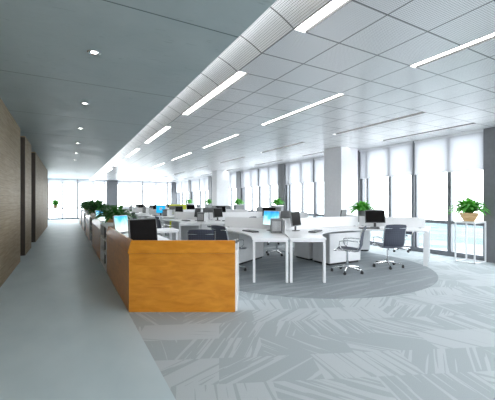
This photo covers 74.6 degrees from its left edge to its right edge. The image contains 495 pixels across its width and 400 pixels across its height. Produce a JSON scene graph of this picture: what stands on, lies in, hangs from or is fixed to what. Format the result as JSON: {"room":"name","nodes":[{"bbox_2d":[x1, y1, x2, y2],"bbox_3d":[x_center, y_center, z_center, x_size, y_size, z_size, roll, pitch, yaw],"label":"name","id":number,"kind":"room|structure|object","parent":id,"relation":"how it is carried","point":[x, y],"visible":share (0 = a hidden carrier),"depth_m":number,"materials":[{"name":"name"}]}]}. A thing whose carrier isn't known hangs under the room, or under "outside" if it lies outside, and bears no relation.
{"room":"open-plan office","nodes":[
{"label":"open-plan office","id":0,"kind":"room"},
{"bbox_2d":[0,98,47,286],"bbox_3d":[-5.016,-0.135,6.635,0.450,3.060,25.470,0,0,-29],"label":"wall","id":1,"kind":"structure","parent":0,"point":[10,136],"depth_m":6.64,"materials":[{"name":"beige wood"}]},
{"bbox_2d":[20,137,24,255],"bbox_3d":[-5.662,-0.135,7.800,0.448,3.060,0.988,0,0,-29],"label":"door","id":2,"kind":"structure","parent":1,"relation":"in","point":[22,139],"depth_m":8.29,"materials":[{"name":"brown wood"}]},
{"bbox_2d":[31,153,35,241],"bbox_3d":[-7.041,-0.135,10.287,0.448,3.060,1.492,0,0,-29],"label":"door","id":3,"kind":"structure","parent":1,"relation":"in","point":[33,155],"depth_m":11.00,"materials":[{"name":"brown wood"}]},
{"bbox_2d":[106,180,178,205],"bbox_3d":[-8.686,-0.135,27.522,6.003,3.060,0.495,0,0,-29],"label":"wall","id":4,"kind":"structure","parent":0,"point":[111,185],"depth_m":26.12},
{"bbox_2d":[48,179,105,219],"bbox_3d":[-14.219,-0.135,24.584,6.525,3.060,0.126,0,0,-29],"label":"window","id":5,"kind":"structure","parent":4,"relation":"in","point":[62,208],"depth_m":24.77,"materials":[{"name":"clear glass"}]},
{"bbox_2d":[48,179,76,183],"bbox_3d":[-13.970,-1.493,24.599,1.935,0.340,0.054,0,0,-29],"label":"roller blind","id":6,"kind":"object","parent":5,"relation":"attached to","point":[63,181],"visible":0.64,"depth_m":24.62,"materials":[{"name":"white fabric"}]},
{"bbox_2d":[78,179,105,183],"bbox_3d":[-12.218,-1.493,25.569,1.980,0.340,0.054,0,0,-29],"label":"roller blind","id":7,"kind":"object","parent":5,"relation":"attached to","point":[79,180],"visible":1,"depth_m":25.55,"materials":[{"name":"white fabric"}]},
{"bbox_2d":[129,181,170,206],"bbox_3d":[-8.709,-0.135,27.638,4.455,3.060,0.126,0,0,-29],"label":"window","id":8,"kind":"structure","parent":4,"relation":"in","point":[142,181],"depth_m":27.47,"materials":[{"name":"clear glass"}]},
{"bbox_2d":[118,181,141,184],"bbox_3d":[-9.731,-1.493,26.948,1.944,0.340,0.054,0,0,-29],"label":"roller blind","id":9,"kind":"object","parent":8,"relation":"attached to","point":[119,182],"visible":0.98,"depth_m":26.93,"materials":[{"name":"white fabric"}]},
{"bbox_2d":[143,181,166,185],"bbox_3d":[-7.920,-1.493,27.952,2.052,0.340,0.054,0,0,-29],"label":"roller blind","id":10,"kind":"object","parent":8,"relation":"attached to","point":[144,182],"visible":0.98,"depth_m":27.94,"materials":[{"name":"white fabric"}]},
{"bbox_2d":[171,222,201,239],"bbox_3d":[-2.098,1.046,11.243,0.407,0.688,1.116,0,0,31],"label":"pedestal","id":11,"kind":"object","parent":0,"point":[184,229],"visible":0.37,"depth_m":10.83,"materials":[{"name":"metal"}]},
{"bbox_2d":[212,170,228,205],"bbox_3d":[-1.500,-0.135,18.077,0.756,3.060,0.675,0,0,-29],"label":"wall column","id":12,"kind":"structure","parent":0,"point":[220,179],"depth_m":17.79,"materials":[{"name":"paint"}]},
{"bbox_2d":[0,219,494,399],"bbox_3d":[-3.631,1.440,11.674,12.528,0.090,33.300,0,0,-29],"label":"floor","id":13,"kind":"structure","parent":0,"point":[67,332],"depth_m":3.18,"materials":[{"name":"carpet"}]},
{"bbox_2d":[50,208,60,221],"bbox_3d":[-13.240,0.931,22.400,0.648,0.927,0.450,0,0,-29],"label":"plant stand","id":14,"kind":"object","parent":13,"relation":"on","point":[50,208],"visible":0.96,"depth_m":22.35,"materials":[{"name":"white metal"}]},
{"bbox_2d":[48,199,61,207],"bbox_3d":[-13.268,0.163,22.434,0.976,0.609,1.041,0,0,-5],"label":"potted fern","id":15,"kind":"object","parent":14,"relation":"on","point":[55,202],"visible":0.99,"depth_m":22.30,"materials":[{"name":"green plant"}]},
{"bbox_2d":[85,213,91,240],"bbox_3d":[-5.775,0.947,12.641,0.833,0.896,2.884,0,0,-29],"label":"base cabinet","id":16,"kind":"object","parent":13,"relation":"on","point":[87,216],"visible":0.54,"depth_m":12.01,"materials":[{"name":"brown wood"}]},
{"bbox_2d":[84,212,94,233],"bbox_3d":[-6.984,0.947,14.363,0.378,0.896,1.256,0,0,-29],"label":"shelf unit","id":17,"kind":"object","parent":13,"relation":"on","point":[84,212],"visible":0.33,"depth_m":13.87,"materials":[{"name":"white laminate"}]},
{"bbox_2d":[90,215,94,244],"bbox_3d":[-4.955,0.947,10.703,0.378,0.896,1.256,0,0,-29],"label":"shelf unit","id":18,"kind":"object","parent":13,"relation":"on","point":[92,216],"visible":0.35,"depth_m":11.15,"materials":[{"name":"white laminate"}]},
{"bbox_2d":[82,200,107,213],"bbox_3d":[-4.876,0.227,10.688,0.933,0.546,0.984,0,0,22],"label":"potted fern","id":19,"kind":"object","parent":18,"relation":"on","point":[96,205],"visible":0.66,"depth_m":10.56,"materials":[{"name":"green plant"}]},
{"bbox_2d":[100,222,113,271],"bbox_3d":[-2.926,0.947,7.042,0.378,0.896,1.256,0,0,-29],"label":"shelf unit","id":20,"kind":"object","parent":13,"relation":"on","point":[103,226],"visible":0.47,"depth_m":7.04,"materials":[{"name":"white laminate"}]},
{"bbox_2d":[92,217,127,258],"bbox_3d":[-3.746,0.947,8.980,0.833,0.896,2.884,0,0,-29],"label":"base cabinet","id":21,"kind":"object","parent":13,"relation":"on","point":[95,223],"visible":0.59,"depth_m":8.63,"materials":[{"name":"brown wood"}]},
{"bbox_2d":[95,210,105,221],"bbox_3d":[-4.472,0.461,9.945,0.166,0.356,0.414,0,0,23],"label":"computer monitor","id":22,"kind":"object","parent":21,"relation":"on","point":[99,218],"visible":0.27,"depth_m":9.89,"materials":[{"name":"blue plastic"}]},
{"bbox_2d":[94,205,130,221],"bbox_3d":[-3.870,0.372,9.059,0.997,0.535,1.040,0,0,29],"label":"potted fern","id":23,"kind":"object","parent":21,"relation":"on","point":[109,220],"visible":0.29,"depth_m":8.99,"materials":[{"name":"green plant"}]},
{"bbox_2d":[88,205,137,222],"bbox_3d":[-3.255,0.369,8.001,1.192,0.540,1.204,0,0,-21],"label":"potted fern","id":24,"kind":"object","parent":21,"relation":"on","point":[115,211],"visible":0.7,"depth_m":7.91,"materials":[{"name":"green plant"}]},
{"bbox_2d":[137,215,171,221],"bbox_3d":[-3.911,1.012,14.091,1.316,0.756,2.714,0,0,-29],"label":"desk","id":25,"kind":"object","parent":13,"relation":"on","point":[148,216],"visible":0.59,"depth_m":13.30,"materials":[{"name":"white metal"}]},
{"bbox_2d":[156,205,165,215],"bbox_3d":[-3.779,0.405,14.160,0.414,0.459,0.166,0,0,1],"label":"computer monitor","id":26,"kind":"object","parent":25,"relation":"on","point":[159,208],"visible":0.89,"depth_m":14.16,"materials":[{"name":"blue plastic"}]},
{"bbox_2d":[155,216,173,237],"bbox_3d":[-2.514,0.930,10.107,0.663,0.920,0.602,0,0,-31],"label":"office chair","id":27,"kind":"object","parent":13,"relation":"on","point":[158,221],"visible":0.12,"depth_m":9.88,"materials":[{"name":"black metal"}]},
{"bbox_2d":[157,228,178,239],"bbox_3d":[-1.927,1.017,7.282,0.702,0.756,0.693,0,0,-29],"label":"desk","id":28,"kind":"object","parent":13,"relation":"on","point":[170,231],"visible":0.33,"depth_m":7.21,"materials":[{"name":"white laminate"}]},
{"bbox_2d":[163,215,174,235],"bbox_3d":[-2.867,1.012,13.937,1.191,0.756,2.378,0,0,25],"label":"desk","id":29,"kind":"object","parent":13,"relation":"on","point":[172,216],"visible":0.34,"depth_m":12.85,"materials":[{"name":"white metal"}]},
{"bbox_2d":[106,226,238,311],"bbox_3d":[-1.282,0.947,5.327,1.601,0.896,3.300,0,0,-29],"label":"reception desk","id":30,"kind":"object","parent":13,"relation":"on","point":[163,274],"depth_m":4.08,"materials":[{"name":"brown wood"}]},
{"bbox_2d":[112,215,127,233],"bbox_3d":[-2.486,0.461,6.413,0.166,0.356,0.414,0,0,16],"label":"computer monitor","id":31,"kind":"object","parent":30,"relation":"on","point":[120,223],"visible":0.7,"depth_m":6.39,"materials":[{"name":"glass"}]},
{"bbox_2d":[127,218,157,239],"bbox_3d":[-1.500,0.448,4.693,0.166,0.382,0.441,0,0,43],"label":"computer monitor","id":32,"kind":"object","parent":30,"relation":"on","point":[138,229],"visible":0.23,"depth_m":4.68,"materials":[{"name":"grey plastic"}]},
{"bbox_2d":[124,233,236,248],"bbox_3d":[-1.283,0.657,5.353,1.523,0.036,3.253,0,0,-29],"label":"countertop","id":33,"kind":"structure","parent":30,"relation":"on","point":[126,234],"depth_m":5.54,"materials":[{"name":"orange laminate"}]},
{"bbox_2d":[169,204,185,227],"bbox_3d":[-3.577,0.783,16.663,0.900,1.224,0.270,0,0,-29],"label":"panel","id":34,"kind":"object","parent":13,"relation":"on","point":[183,205],"visible":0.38,"depth_m":16.66,"materials":[{"name":"yellow metal"}]},
{"bbox_2d":[160,219,207,239],"bbox_3d":[-1.882,1.012,10.431,1.316,0.756,2.714,0,0,-29],"label":"desk","id":35,"kind":"object","parent":13,"relation":"on","point":[191,222],"visible":0.7,"depth_m":9.59,"materials":[{"name":"white metal"}]},
{"bbox_2d":[197,212,204,220],"bbox_3d":[-1.453,0.495,10.192,0.216,0.279,0.276,0,0,0],"label":"desktop computer","id":36,"kind":"object","parent":35,"relation":"on","point":[200,215],"visible":0.89,"depth_m":10.06,"materials":[{"name":"grey plastic"}]},
{"bbox_2d":[201,220,224,228],"bbox_3d":[-0.838,1.012,10.277,1.191,0.756,2.378,0,0,25],"label":"desk","id":37,"kind":"object","parent":13,"relation":"on","point":[209,222],"visible":0.42,"depth_m":9.19,"materials":[{"name":"white laminate"}]},
{"bbox_2d":[212,208,222,220],"bbox_3d":[-0.960,0.429,10.558,0.166,0.410,0.486,0,0,31],"label":"computer monitor","id":38,"kind":"object","parent":37,"relation":"on","point":[217,212],"visible":1,"depth_m":10.51,"materials":[{"name":"grey plastic"}]},
{"bbox_2d":[209,212,262,219],"bbox_3d":[-0.256,0.533,11.332,2.313,0.302,0.026,0,0,-29],"label":"screen","id":39,"kind":"object","parent":37,"relation":"attached to","point":[225,214],"visible":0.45,"depth_m":11.26,"materials":[{"name":"silver metal"}]},
{"bbox_2d":[264,242,284,247],"bbox_3d":[-0.457,1.393,11.220,3.600,0.004,3.600,0,0,-29],"label":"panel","id":40,"kind":"object","parent":13,"relation":"on","point":[271,244],"visible":0.07,"depth_m":10.39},
{"bbox_2d":[239,247,437,298],"bbox_3d":[1.266,1.393,7.184,5.094,0.004,5.094,0,0,-29],"label":"carpet","id":41,"kind":"object","parent":13,"relation":"on","point":[379,280],"visible":0.59,"depth_m":5.91,"materials":[{"name":"carpet"}]},
{"bbox_2d":[187,229,215,239],"bbox_3d":[-0.799,0.930,5.708,0.602,0.920,0.663,0,0,-1],"label":"office chair","id":42,"kind":"object","parent":41,"relation":"on","point":[198,234],"visible":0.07,"depth_m":5.40,"materials":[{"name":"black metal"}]},
{"bbox_2d":[211,225,246,270],"bbox_3d":[-0.361,0.930,6.511,0.663,0.920,0.602,0,0,-43],"label":"office chair","id":43,"kind":"object","parent":41,"relation":"on","point":[221,232],"visible":0.31,"depth_m":6.28,"materials":[{"name":"metal"}]},
{"bbox_2d":[228,232,263,264],"bbox_3d":[-0.069,1.046,7.582,0.407,0.688,1.116,0,0,31],"label":"pedestal","id":44,"kind":"object","parent":41,"relation":"on","point":[245,255],"visible":0.4,"depth_m":7.30,"materials":[{"name":"white laminate"}]},
{"bbox_2d":[206,227,287,282],"bbox_3d":[0.147,1.012,6.770,1.316,0.756,2.714,0,0,-29],"label":"desk","id":45,"kind":"object","parent":41,"relation":"on","point":[263,235],"visible":0.6,"depth_m":5.65,"materials":[{"name":"white laminate"}]},
{"bbox_2d":[263,211,280,230],"bbox_3d":[0.508,0.422,7.009,0.166,0.423,0.468,0,0,-43],"label":"computer monitor","id":46,"kind":"object","parent":45,"relation":"on","point":[267,215],"visible":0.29,"depth_m":7.04,"materials":[{"name":"glass"}]},
{"bbox_2d":[270,218,281,232],"bbox_3d":[0.576,0.495,6.532,0.216,0.279,0.276,0,0,0],"label":"desktop computer","id":47,"kind":"object","parent":45,"relation":"on","point":[275,223],"visible":1,"depth_m":6.40,"materials":[{"name":"grey plastic"}]},
{"bbox_2d":[274,221,280,230],"bbox_3d":[0.574,0.494,6.396,0.158,0.189,0.006,0,0,0],"label":"grille","id":48,"kind":"object","parent":47,"relation":"attached to","point":[277,224],"depth_m":6.39,"materials":[{"name":"silver metal"}]},
{"bbox_2d":[266,242,288,255],"bbox_3d":[0.785,0.930,8.464,0.602,0.920,0.663,0,0,-3],"label":"office chair","id":49,"kind":"object","parent":41,"relation":"on","point":[267,252],"visible":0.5,"depth_m":8.42,"materials":[{"name":"silver metal"}]},
{"bbox_2d":[294,242,312,259],"bbox_3d":[1.696,1.046,8.031,0.936,0.688,0.569,0,0,-29],"label":"pedestal","id":50,"kind":"object","parent":41,"relation":"on","point":[303,250],"visible":0.2,"depth_m":7.70,"materials":[{"name":"white laminate"}]},
{"bbox_2d":[282,228,341,282],"bbox_3d":[1.190,1.012,6.617,1.191,0.756,2.378,0,0,25],"label":"desk","id":51,"kind":"object","parent":41,"relation":"on","point":[303,235],"visible":0.91,"depth_m":5.59,"materials":[{"name":"white laminate"}]},
{"bbox_2d":[282,219,285,234],"bbox_3d":[0.729,0.533,6.625,0.027,0.302,0.891,0,0,1],"label":"screen","id":52,"kind":"object","parent":51,"relation":"attached to","point":[283,221],"visible":0.66,"depth_m":6.27,"materials":[{"name":"silver metal"}]},
{"bbox_2d":[289,211,300,230],"bbox_3d":[1.031,0.429,6.921,0.166,0.410,0.486,0,0,31],"label":"computer monitor","id":53,"kind":"object","parent":51,"relation":"on","point":[295,220],"visible":1,"depth_m":6.88,"materials":[{"name":"grey plastic"}]},
{"bbox_2d":[282,216,357,229],"bbox_3d":[1.773,0.533,7.671,2.313,0.302,0.026,0,0,-29],"label":"screen","id":54,"kind":"object","parent":51,"relation":"attached to","point":[315,222],"visible":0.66,"depth_m":7.69,"materials":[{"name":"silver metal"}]},
{"bbox_2d":[313,231,359,264],"bbox_3d":[2.038,1.046,7.416,0.936,0.688,0.569,0,0,-29],"label":"pedestal","id":55,"kind":"object","parent":41,"relation":"on","point":[333,257],"visible":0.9,"depth_m":7.18,"materials":[{"name":"white laminate"}]},
{"bbox_2d":[330,226,365,274],"bbox_3d":[1.960,0.930,6.336,0.662,0.920,0.602,0,0,25],"label":"office chair","id":56,"kind":"object","parent":41,"relation":"on","point":[347,249],"visible":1,"depth_m":6.24,"materials":[{"name":"silver metal"}]},
{"bbox_2d":[358,231,369,250],"bbox_3d":[2.824,1.046,9.186,1.116,0.688,0.407,0,0,1],"label":"pedestal","id":57,"kind":"object","parent":41,"relation":"on","point":[366,240],"visible":0.13,"depth_m":8.97,"materials":[{"name":"white laminate"}]},
{"bbox_2d":[328,226,428,265],"bbox_3d":[2.975,1.012,7.606,2.378,0.756,1.191,0,0,7],"label":"desk","id":58,"kind":"object","parent":41,"relation":"on","point":[351,228],"visible":0.79,"depth_m":7.24,"materials":[{"name":"white laminate"}]},
{"bbox_2d":[364,210,385,226],"bbox_3d":[3.091,0.429,7.873,0.486,0.410,0.166,0,0,1],"label":"computer monitor","id":59,"kind":"object","parent":58,"relation":"on","point":[371,216],"visible":0.9,"depth_m":7.87,"materials":[{"name":"grey plastic"}]},
{"bbox_2d":[359,216,424,227],"bbox_3d":[3.460,0.533,7.853,1.467,0.302,0.027,0,0,31],"label":"screen","id":60,"kind":"object","parent":58,"relation":"attached to","point":[410,222],"visible":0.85,"depth_m":7.73,"materials":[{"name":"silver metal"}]},
{"bbox_2d":[372,224,406,269],"bbox_3d":[2.939,0.930,6.855,0.602,0.920,0.663,0,0,-6],"label":"office chair","id":61,"kind":"object","parent":41,"relation":"on","point":[394,235],"visible":1,"depth_m":6.59,"materials":[{"name":"fabric"}]},
{"bbox_3d":[0.578,1.013,7.775,2.371,0.756,1.317,0,0,1],"label":"desk","id":62,"kind":"object","parent":41,"relation":"on","visible":0},
{"bbox_2d":[225,217,269,228],"bbox_3d":[0.086,0.533,7.489,1.467,0.302,0.027,0,0,31],"label":"screen","id":63,"kind":"object","parent":62,"relation":"attached to","point":[237,222],"visible":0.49,"depth_m":7.56,"materials":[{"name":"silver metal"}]},
{"bbox_2d":[280,211,290,218],"bbox_3d":[0.744,0.429,7.484,0.486,0.410,0.166,0,0,1],"label":"computer monitor","id":64,"kind":"object","parent":62,"relation":"on","point":[284,214],"visible":0.13,"depth_m":7.45,"materials":[{"name":"grey plastic"}]},
{"bbox_2d":[358,222,429,257],"bbox_3d":[3.398,1.012,8.572,1.316,0.756,2.714,0,0,-29],"label":"desk","id":65,"kind":"object","parent":13,"relation":"on","point":[358,222],"visible":0.14,"depth_m":7.94,"materials":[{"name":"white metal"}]},
{"bbox_2d":[348,201,374,215],"bbox_3d":[3.027,0.310,8.539,0.812,0.648,0.828,0,0,40],"label":"potted fern","id":66,"kind":"object","parent":65,"relation":"on","point":[361,206],"visible":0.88,"depth_m":8.46,"materials":[{"name":"green plant"}]},
{"bbox_2d":[388,231,412,252],"bbox_3d":[4.248,0.930,9.013,0.663,0.920,0.602,0,0,-21],"label":"office chair","id":67,"kind":"object","parent":13,"relation":"on","point":[407,232],"visible":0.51,"depth_m":8.92,"materials":[{"name":"silver metal"}]},
{"bbox_2d":[455,220,485,263],"bbox_3d":[5.121,0.927,7.469,0.486,0.936,0.432,0,0,-29],"label":"plant stand","id":68,"kind":"object","parent":13,"relation":"on","point":[460,221],"visible":0.94,"depth_m":7.39,"materials":[{"name":"white metal"}]},
{"bbox_2d":[448,198,490,220],"bbox_3d":[5.041,0.190,7.438,0.906,0.539,0.896,0,0,31],"label":"potted fern","id":69,"kind":"object","parent":68,"relation":"on","point":[469,206],"visible":1,"depth_m":7.31,"materials":[{"name":"green plant"}]},
{"bbox_2d":[459,212,478,220],"bbox_3d":[5.066,0.364,7.439,0.369,0.189,0.369,0,0,31],"label":"pot","id":70,"kind":"object","parent":69,"relation":"on","point":[466,216],"depth_m":7.32,"materials":[{"name":"brown wood"}]},
{"bbox_3d":[-1.451,1.013,11.436,2.371,0.756,1.317,0,0,1],"label":"desk","id":71,"kind":"object","parent":13,"relation":"on","visible":0},
{"bbox_2d":[175,212,205,219],"bbox_3d":[-1.943,0.533,11.149,1.467,0.302,0.027,0,0,31],"label":"screen","id":72,"kind":"object","parent":71,"relation":"attached to","point":[178,215],"visible":0.62,"depth_m":11.26,"materials":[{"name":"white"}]},
{"bbox_3d":[-3.480,1.013,15.096,2.371,0.756,1.317,0,0,1],"label":"desk","id":73,"kind":"object","parent":13,"relation":"on","visible":0},
{"bbox_2d":[149,209,162,214],"bbox_3d":[-3.972,0.533,14.810,1.467,0.302,0.027,0,0,31],"label":"screen","id":74,"kind":"object","parent":73,"relation":"attached to","point":[151,211],"visible":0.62,"depth_m":15.02,"materials":[{"name":"silver metal"}]},
{"bbox_3d":[0.939,1.013,11.228,2.371,0.756,1.317,0,0,1],"label":"desk","id":75,"kind":"object","parent":13,"relation":"on","visible":0},
{"bbox_2d":[262,207,275,215],"bbox_3d":[0.772,0.429,11.518,0.486,0.410,0.166,0,0,1],"label":"computer monitor","id":76,"kind":"object","parent":75,"relation":"on","point":[263,208],"visible":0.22,"depth_m":11.52,"materials":[{"name":"grey plastic"}]},
{"bbox_3d":[-1.090,1.013,14.888,2.371,0.756,1.317,0,0,1],"label":"desk","id":77,"kind":"object","parent":13,"relation":"on","visible":0},
{"bbox_2d":[226,209,247,211],"bbox_3d":[-0.598,0.533,15.174,1.467,0.302,0.027,0,0,31],"label":"screen","id":78,"kind":"object","parent":77,"relation":"attached to","point":[227,210],"visible":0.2,"depth_m":15.10,"materials":[{"name":"silver metal"}]},
{"bbox_3d":[-1.740,1.013,16.060,1.316,0.756,2.371,0,0,31],"label":"desk","id":79,"kind":"object","parent":13,"relation":"on","visible":0},
{"bbox_2d":[173,209,202,214],"bbox_3d":[-2.285,0.533,14.992,2.313,0.302,0.026,0,0,-29],"label":"screen","id":80,"kind":"object","parent":79,"relation":"attached to","point":[184,210],"visible":0.22,"depth_m":14.76,"materials":[{"name":"silver metal"}]},
{"bbox_3d":[1.369,0.931,14.239,0.450,0.927,0.450,0,0,-29],"label":"plant stand","id":81,"kind":"object","parent":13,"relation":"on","visible":0},
{"bbox_2d":[270,198,283,210],"bbox_3d":[1.321,0.171,14.197,0.697,0.594,0.688,0,0,-1],"label":"potted fern","id":82,"kind":"object","parent":81,"relation":"on","point":[278,201],"visible":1,"depth_m":14.11,"materials":[{"name":"green plant"}]},
{"bbox_3d":[-0.420,0.931,17.466,0.450,0.927,0.450,0,0,-29],"label":"plant stand","id":83,"kind":"object","parent":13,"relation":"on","visible":0},
{"bbox_2d":[232,198,245,208],"bbox_3d":[-0.483,0.162,17.411,0.786,0.612,0.772,0,0,-29],"label":"potted fern","id":84,"kind":"object","parent":83,"relation":"on","point":[237,205],"visible":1,"depth_m":17.33,"materials":[{"name":"green plant"}]},
{"bbox_2d":[0,0,494,181],"bbox_3d":[-3.631,-1.760,11.674,12.528,0.190,33.300,0,0,-29],"label":"ceiling","id":85,"kind":"structure","parent":0,"point":[366,51],"depth_m":4.45,"materials":[{"name":"metal"}]},
{"bbox_2d":[87,49,100,55],"bbox_3d":[-1.713,-1.657,3.629,0.140,0.014,0.140,0,0,-29],"label":"recessed light","id":86,"kind":"object","parent":85,"relation":"in","point":[90,51],"visible":1,"depth_m":3.62,"materials":[{"name":"silver metal"}]},
{"bbox_2d":[146,127,171,142],"bbox_3d":[-2.341,-1.710,8.339,0.143,0.090,2.362,0,0,-29],"label":"ceiling light","id":87,"kind":"object","parent":85,"relation":"attached to","point":[164,129],"visible":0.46,"depth_m":8.22,"materials":[{"name":"white"}]},
{"bbox_2d":[184,71,247,114],"bbox_3d":[-0.626,-1.710,5.246,0.143,0.090,2.362,0,0,-29],"label":"ceiling light","id":88,"kind":"object","parent":85,"relation":"attached to","point":[238,75],"visible":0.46,"depth_m":4.97,"materials":[{"name":"white"}]},
{"bbox_2d":[205,134,238,147],"bbox_3d":[-0.800,-1.710,9.193,0.130,0.090,2.362,0,0,-29],"label":"ceiling light","id":89,"kind":"object","parent":85,"relation":"attached to","point":[236,135],"visible":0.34,"depth_m":9.08,"materials":[{"name":"white"}]},
{"bbox_2d":[261,94,344,124],"bbox_3d":[0.915,-1.710,6.100,0.130,0.090,2.362,0,0,-29],"label":"ceiling light","id":90,"kind":"object","parent":85,"relation":"attached to","point":[337,95],"visible":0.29,"depth_m":5.88,"materials":[{"name":"white"}]},
{"bbox_2d":[295,0,351,32],"bbox_3d":[1.089,-1.710,2.152,0.143,0.090,2.362,0,0,-29],"label":"ceiling light","id":91,"kind":"object","parent":85,"relation":"attached to","point":[333,6],"visible":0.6,"depth_m":2.93,"materials":[{"name":"white"}]},
{"bbox_2d":[335,111,426,134],"bbox_3d":[2.741,-1.710,7.112,0.130,0.090,2.362,0,0,-29],"label":"ceiling light","id":92,"kind":"object","parent":85,"relation":"attached to","point":[422,111],"visible":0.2,"depth_m":6.97,"materials":[{"name":"white"}]},
{"bbox_2d":[383,123,475,140],"bbox_3d":[4.284,-1.710,7.967,0.130,0.090,2.362,0,0,-29],"label":"ceiling light","id":93,"kind":"object","parent":85,"relation":"attached to","point":[469,123],"visible":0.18,"depth_m":7.79,"materials":[{"name":"white"}]},
{"bbox_2d":[413,32,494,67],"bbox_3d":[2.630,-1.710,3.006,0.130,0.090,2.362,0,0,-29],"label":"ceiling light","id":94,"kind":"object","parent":85,"relation":"attached to","point":[490,36],"visible":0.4,"depth_m":3.62,"materials":[{"name":"white"}]},
{"bbox_2d":[324,147,357,216],"bbox_3d":[2.992,-0.135,10.457,0.702,3.060,0.774,0,0,-29],"label":"wall column","id":95,"kind":"structure","parent":0,"point":[340,163],"depth_m":10.16,"materials":[{"name":"paint"}]},
{"bbox_2d":[188,127,494,262],"bbox_3d":[1.649,-0.135,14.652,0.315,3.060,34.020,0,0,-29],"label":"wall","id":96,"kind":"structure","parent":0,"point":[488,133],"depth_m":7.44,"materials":[{"name":"paint"}]},
{"bbox_2d":[176,181,181,192],"bbox_3d":[-5.958,-1.196,28.106,0.054,0.934,1.714,0,0,-29],"label":"roller blind","id":97,"kind":"object","parent":96,"relation":"attached to","point":[178,184],"visible":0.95,"depth_m":28.01,"materials":[{"name":"white fabric"}]},
{"bbox_2d":[176,192,186,203],"bbox_3d":[-5.460,-0.135,27.370,0.184,3.060,3.492,0,0,-29],"label":"window","id":98,"kind":"structure","parent":96,"relation":"in","point":[180,192],"depth_m":28.03,"materials":[{"name":"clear glass"}]},
{"bbox_2d":[182,180,187,191],"bbox_3d":[-5.101,-1.196,26.559,0.054,0.934,1.714,0,0,-29],"label":"roller blind","id":99,"kind":"object","parent":96,"relation":"attached to","point":[184,183],"visible":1,"depth_m":26.48,"materials":[{"name":"white fabric"}]},
{"bbox_2d":[192,179,205,207],"bbox_3d":[-3.469,-0.135,23.777,0.184,3.060,3.645,0,0,-29],"label":"window","id":100,"kind":"structure","parent":96,"relation":"in","point":[200,192],"depth_m":23.69,"materials":[{"name":"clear glass"}]},
{"bbox_2d":[191,178,198,191],"bbox_3d":[-3.966,-1.196,24.512,0.054,0.934,1.868,0,0,-29],"label":"roller blind","id":101,"kind":"object","parent":100,"relation":"attached to","point":[194,182],"visible":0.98,"depth_m":24.46,"materials":[{"name":"white fabric"}]},
{"bbox_2d":[199,177,207,190],"bbox_3d":[-3.072,-1.196,22.899,0.054,0.934,1.714,0,0,-29],"label":"roller blind","id":102,"kind":"object","parent":100,"relation":"attached to","point":[203,181],"visible":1,"depth_m":22.85,"materials":[{"name":"white fabric"}]},
{"bbox_2d":[231,189,232,208],"bbox_3d":[-1.440,-0.135,20.117,0.184,3.060,3.645,0,0,-29],"label":"window","id":103,"kind":"structure","parent":96,"relation":"in","point":[231,189],"depth_m":19.18,"materials":[{"name":"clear glass"}]},
{"bbox_2d":[204,198,211,207],"bbox_3d":[-2.483,0.151,21.040,0.774,0.633,0.725,0,0,-29],"label":"potted fern","id":104,"kind":"object","parent":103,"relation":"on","point":[208,205],"visible":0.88,"depth_m":20.95,"materials":[{"name":"green plant"}]},
{"bbox_2d":[229,172,235,188],"bbox_3d":[-1.043,-1.196,19.238,0.054,0.934,1.714,0,0,-29],"label":"roller blind","id":105,"kind":"object","parent":96,"relation":"attached to","point":[232,176],"visible":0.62,"depth_m":18.94,"materials":[{"name":"white fabric"}]},
{"bbox_2d":[242,169,271,211],"bbox_3d":[0.589,-0.135,16.457,0.184,3.060,3.645,0,0,-29],"label":"window","id":106,"kind":"structure","parent":96,"relation":"in","point":[259,187],"depth_m":16.36,"materials":[{"name":"clear glass"}]},
{"bbox_2d":[241,168,257,187],"bbox_3d":[0.092,-1.196,17.192,0.054,0.934,1.868,0,0,-29],"label":"roller blind","id":107,"kind":"object","parent":106,"relation":"attached to","point":[249,178],"visible":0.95,"depth_m":17.18,"materials":[{"name":"white fabric"}]},
{"bbox_2d":[258,165,277,185],"bbox_3d":[0.986,-1.196,15.578,0.054,0.934,1.714,0,0,-29],"label":"roller blind","id":108,"kind":"object","parent":106,"relation":"attached to","point":[268,175],"visible":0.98,"depth_m":15.55,"materials":[{"name":"white fabric"}]},
{"bbox_2d":[287,158,323,216],"bbox_3d":[2.618,-0.135,12.796,0.184,3.060,3.645,0,0,-29],"label":"window","id":109,"kind":"structure","parent":96,"relation":"in","point":[315,184],"depth_m":13.38,"materials":[{"name":"clear glass"}]},
{"bbox_2d":[285,158,312,183],"bbox_3d":[2.121,-1.196,13.531,0.054,0.934,1.868,0,0,-29],"label":"roller blind","id":110,"kind":"object","parent":109,"relation":"attached to","point":[296,172],"visible":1,"depth_m":13.48,"materials":[{"name":"white fabric"}]},
{"bbox_2d":[314,157,323,181],"bbox_3d":[3.015,-1.196,11.918,0.054,0.934,1.714,0,0,-29],"label":"roller blind","id":111,"kind":"object","parent":109,"relation":"attached to","point":[318,162],"visible":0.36,"depth_m":12.41,"materials":[{"name":"white fabric"}]},
{"bbox_2d":[361,141,482,260],"bbox_3d":[4.647,-0.135,9.136,0.184,3.060,3.645,0,0,-29],"label":"window","id":112,"kind":"structure","parent":96,"relation":"in","point":[414,246],"depth_m":9.02,"materials":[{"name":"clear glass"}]},
{"bbox_2d":[359,141,412,178],"bbox_3d":[4.150,-1.196,9.871,0.054,0.934,1.868,0,0,-29],"label":"roller blind","id":113,"kind":"object","parent":112,"relation":"attached to","point":[395,159],"visible":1,"depth_m":9.77,"materials":[{"name":"white fabric"}]},
{"bbox_2d":[414,129,482,174],"bbox_3d":[5.044,-1.196,8.258,0.054,0.934,1.714,0,0,-29],"label":"roller blind","id":114,"kind":"object","parent":112,"relation":"attached to","point":[463,151],"visible":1,"depth_m":8.16,"materials":[{"name":"white fabric"}]},
{"label":"outside","id":115,"kind":"structure","parent":0,"visible":0},
{"bbox_2d":[308,216,482,254],"bbox_3d":[35.599,14.085,204.956,207.000,0.180,432.000,0,0,-29],"label":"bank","id":116,"kind":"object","parent":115,"point":[438,232],"depth_m":124.61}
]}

